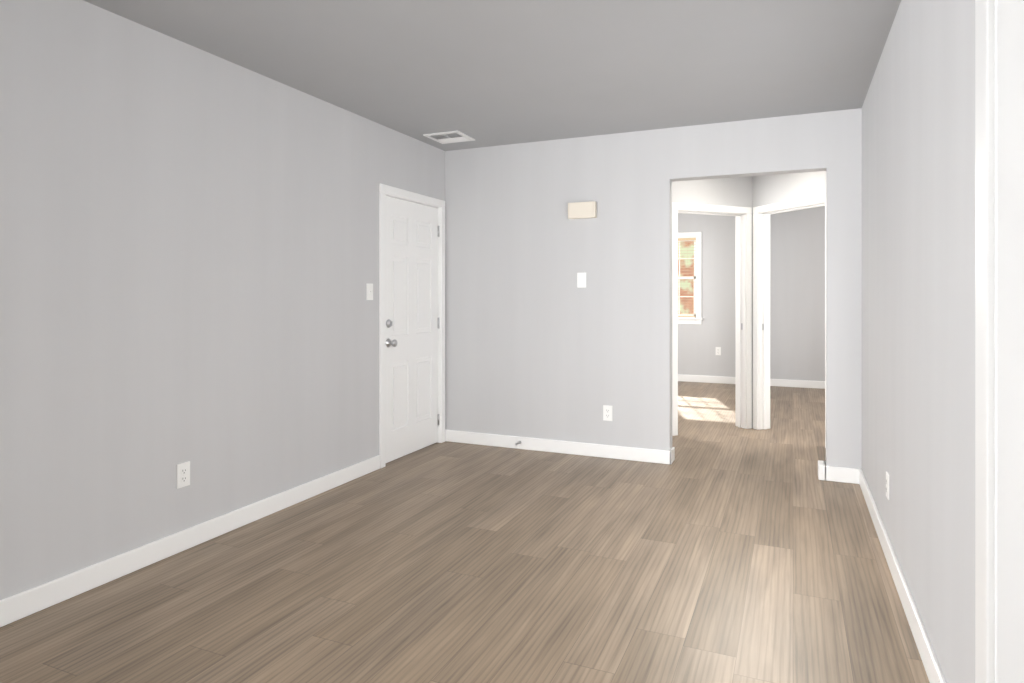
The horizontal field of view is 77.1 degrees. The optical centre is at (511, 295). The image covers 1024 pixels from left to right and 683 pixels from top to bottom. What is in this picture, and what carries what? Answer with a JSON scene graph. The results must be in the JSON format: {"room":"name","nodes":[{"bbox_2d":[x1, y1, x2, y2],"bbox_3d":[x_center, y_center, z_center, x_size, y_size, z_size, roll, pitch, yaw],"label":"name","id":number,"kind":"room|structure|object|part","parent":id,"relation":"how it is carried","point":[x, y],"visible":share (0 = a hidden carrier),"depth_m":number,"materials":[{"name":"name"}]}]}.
{"room":"empty living room","nodes":[
{"label":"empty living room","id":0,"kind":"room"},
{"bbox_2d":[0,0,444,599],"bbox_3d":[-0.968,0.000,4.804,0.120,2.500,11.470,0,0,24],"label":"wall","id":1,"kind":"structure","parent":0,"point":[188,252],"depth_m":3.07,"materials":[{"name":"paint"}]},
{"bbox_2d":[177,461,189,488],"bbox_3d":[-1.615,0.880,3.161,0.009,0.117,0.072,0,0,24],"label":"outlet","id":2,"kind":"object","parent":1,"relation":"attached to","point":[183,474],"visible":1,"depth_m":3.16,"materials":[{"name":"white plastic"}]},
{"bbox_2d":[0,455,379,626],"bbox_3d":[-2.056,1.200,2.143,0.016,0.100,5.482,0,0,24],"label":"baseboard","id":3,"kind":"structure","parent":1,"relation":"attached to","point":[21,605],"depth_m":3.03,"materials":[{"name":"white wood"}]},
{"bbox_2d":[366,283,372,299],"bbox_3d":[-1.001,-0.030,4.551,0.022,0.117,0.072,0,0,24],"label":"light switch","id":4,"kind":"object","parent":1,"relation":"attached to","point":[369,291],"visible":1,"depth_m":4.55,"materials":[{"name":"white plastic"}]},
{"bbox_2d":[379,183,444,467],"bbox_3d":[-0.832,0.217,5.116,0.156,2.066,0.942,0,0,24],"label":"door frame","id":5,"kind":"structure","parent":1,"relation":"attached to","point":[394,192],"depth_m":4.84,"materials":[{"name":"white wood"}]},
{"bbox_2d":[386,196,438,462],"bbox_3d":[-0.770,0.247,5.098,0.106,1.989,0.820,0,0,24],"label":"entry door","id":6,"kind":"structure","parent":1,"relation":"in","point":[412,330],"depth_m":5.08,"materials":[{"name":"white wood"}]},
{"bbox_3d":[-0.748,0.250,5.108,0.073,1.694,0.783,0,0,24],"label":"entry door knob","id":7,"kind":"part","parent":6,"relation":"part of","materials":[{"name":"white wood"}]},
{"bbox_2d":[0,381,929,682],"bbox_3d":[1.493,1.300,3.729,5.550,0.100,11.530,0,0,24],"label":"floor","id":8,"kind":"structure","parent":0,"point":[722,547],"depth_m":2.79,"materials":[{"name":"brown wood"}]},
{"bbox_2d":[818,460,825,479],"bbox_3d":[2.135,1.200,4.425,0.050,0.100,0.152,0,0,24],"label":"plinth","id":9,"kind":"object","parent":8,"relation":"on","point":[821,471],"visible":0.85,"depth_m":4.36,"materials":[{"name":"white wood"}]},
{"bbox_2d":[83,0,900,150],"bbox_3d":[1.493,-1.300,3.729,5.550,0.100,11.530,0,0,24],"label":"ceiling","id":10,"kind":"structure","parent":0,"point":[485,73],"depth_m":3.35,"materials":[{"name":"paint"}]},
{"bbox_2d":[423,130,474,143],"bbox_3d":[-0.490,-1.243,5.048,0.300,0.013,0.300,0,0,24],"label":"ceiling vent","id":11,"kind":"object","parent":10,"relation":"in","point":[449,137],"visible":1,"depth_m":5.03,"materials":[{"name":"white metal"}]},
{"bbox_2d":[445,108,861,468],"bbox_3d":[1.851,0.000,4.549,5.490,2.500,0.120,0,0,24],"label":"wall","id":12,"kind":"structure","parent":0,"point":[539,344],"depth_m":5.00,"materials":[{"name":"paint"}]},
{"bbox_2d":[445,429,674,464],"bbox_3d":[0.307,1.200,5.166,1.926,0.100,0.046,0,0,24],"label":"baseboard","id":13,"kind":"structure","parent":12,"relation":"attached to","point":[527,443],"depth_m":5.09,"materials":[{"name":"white wood"}]},
{"bbox_2d":[577,273,585,287],"bbox_3d":[0.546,-0.125,5.046,0.072,0.117,0.014,0,0,24],"label":"light switch","id":14,"kind":"object","parent":12,"relation":"attached to","point":[581,280],"visible":1,"depth_m":5.04,"materials":[{"name":"white plastic"}]},
{"bbox_2d":[568,201,596,218],"bbox_3d":[0.548,-0.670,5.027,0.220,0.124,0.048,0,0,24],"label":"door chime","id":15,"kind":"object","parent":12,"relation":"attached to","point":[580,210],"visible":0.98,"depth_m":5.00,"materials":[{"name":"beige plastic"}]},
{"bbox_2d":[603,405,611,420],"bbox_3d":[0.740,0.905,4.965,0.072,0.117,0.009,0,0,24],"label":"outlet","id":16,"kind":"object","parent":12,"relation":"attached to","point":[607,412],"visible":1,"depth_m":4.96,"materials":[{"name":"white plastic"}]},
{"bbox_2d":[672,176,751,207],"bbox_3d":[1.749,0.000,5.944,1.089,2.500,0.120,0,0,-21],"label":"wall","id":17,"kind":"structure","parent":0,"point":[735,191],"depth_m":5.93,"materials":[{"name":"paint"}]},
{"bbox_2d":[672,194,825,447],"bbox_3d":[2.057,0.207,5.583,1.054,2.086,1.054,0,0,-21],"label":"door frame","id":18,"kind":"structure","parent":17,"relation":"attached to","point":[743,315],"depth_m":6.02,"materials":[{"name":"white wood"}]},
{"bbox_2d":[678,206,824,380],"bbox_3d":[3.765,0.000,8.930,5.490,2.500,0.120,0,0,24],"label":"wall","id":19,"kind":"structure","parent":0,"point":[797,294],"depth_m":8.90,"materials":[{"name":"paint"}]},
{"bbox_2d":[678,232,702,323],"bbox_3d":[2.363,-0.259,9.518,0.910,1.342,0.167,0,0,24],"label":"bedroom window","id":20,"kind":"structure","parent":19,"relation":"in","point":[697,278],"depth_m":9.32,"materials":[{"name":"white"}]},
{"bbox_2d":[678,238,695,316],"bbox_3d":[2.359,-0.271,9.508,0.702,1.154,0.035,0,0,24],"label":"window blind","id":21,"kind":"object","parent":20,"relation":"attached to","point":[682,239],"visible":0.27,"depth_m":9.41,"materials":[{"name":"beige plastic"}]},
{"bbox_2d":[716,347,720,354],"bbox_3d":[2.956,0.790,9.213,0.072,0.117,0.009,0,0,24],"label":"outlet","id":22,"kind":"object","parent":19,"relation":"attached to","point":[718,350],"visible":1,"depth_m":9.21,"materials":[{"name":"white plastic"}]},
{"bbox_2d":[678,374,824,388],"bbox_3d":[3.738,1.200,8.867,5.250,0.100,0.016,0,0,24],"label":"baseboard","id":23,"kind":"structure","parent":19,"relation":"attached to","point":[773,382],"depth_m":8.92,"materials":[{"name":"white wood"}]},
{"bbox_2d":[752,171,825,427],"bbox_3d":[2.532,0.000,5.602,0.120,2.500,1.089,0,0,-21],"label":"wall","id":24,"kind":"structure","parent":0,"point":[771,189],"depth_m":5.74,"materials":[{"name":"paint"}]},
{"bbox_2d":[862,0,974,682],"bbox_3d":[1.281,0.000,1.732,0.120,2.500,7.640,0,0,24],"label":"wall","id":25,"kind":"structure","parent":0,"point":[918,276],"depth_m":2.22,"materials":[{"name":"paint"}]},
{"bbox_2d":[886,471,888,499],"bbox_3d":[1.802,0.910,3.087,0.009,0.117,0.072,0,0,24],"label":"outlet","id":26,"kind":"object","parent":25,"relation":"attached to","point":[887,485],"visible":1,"depth_m":3.07,"materials":[{"name":"white plastic"}]},
{"bbox_2d":[856,469,945,682],"bbox_3d":[1.722,1.200,2.913,0.016,0.100,2.982,0,0,24],"label":"baseboard","id":27,"kind":"structure","parent":25,"relation":"attached to","point":[934,673],"depth_m":2.54,"materials":[{"name":"white wood"}]},
{"bbox_2d":[975,0,1023,682],"bbox_3d":[0.982,0.197,1.050,0.156,2.106,1.022,0,0,24],"label":"door frame","id":28,"kind":"structure","parent":25,"relation":"attached to","point":[999,341],"depth_m":1.44,"materials":[{"name":"white wood"}]},
{"label":"outside","id":29,"kind":"structure","parent":0,"visible":0},
{"bbox_2d":[678,241,693,313],"bbox_3d":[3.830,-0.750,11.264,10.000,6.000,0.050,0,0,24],"label":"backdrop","id":30,"kind":"structure","parent":29,"point":[686,303],"depth_m":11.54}
]}

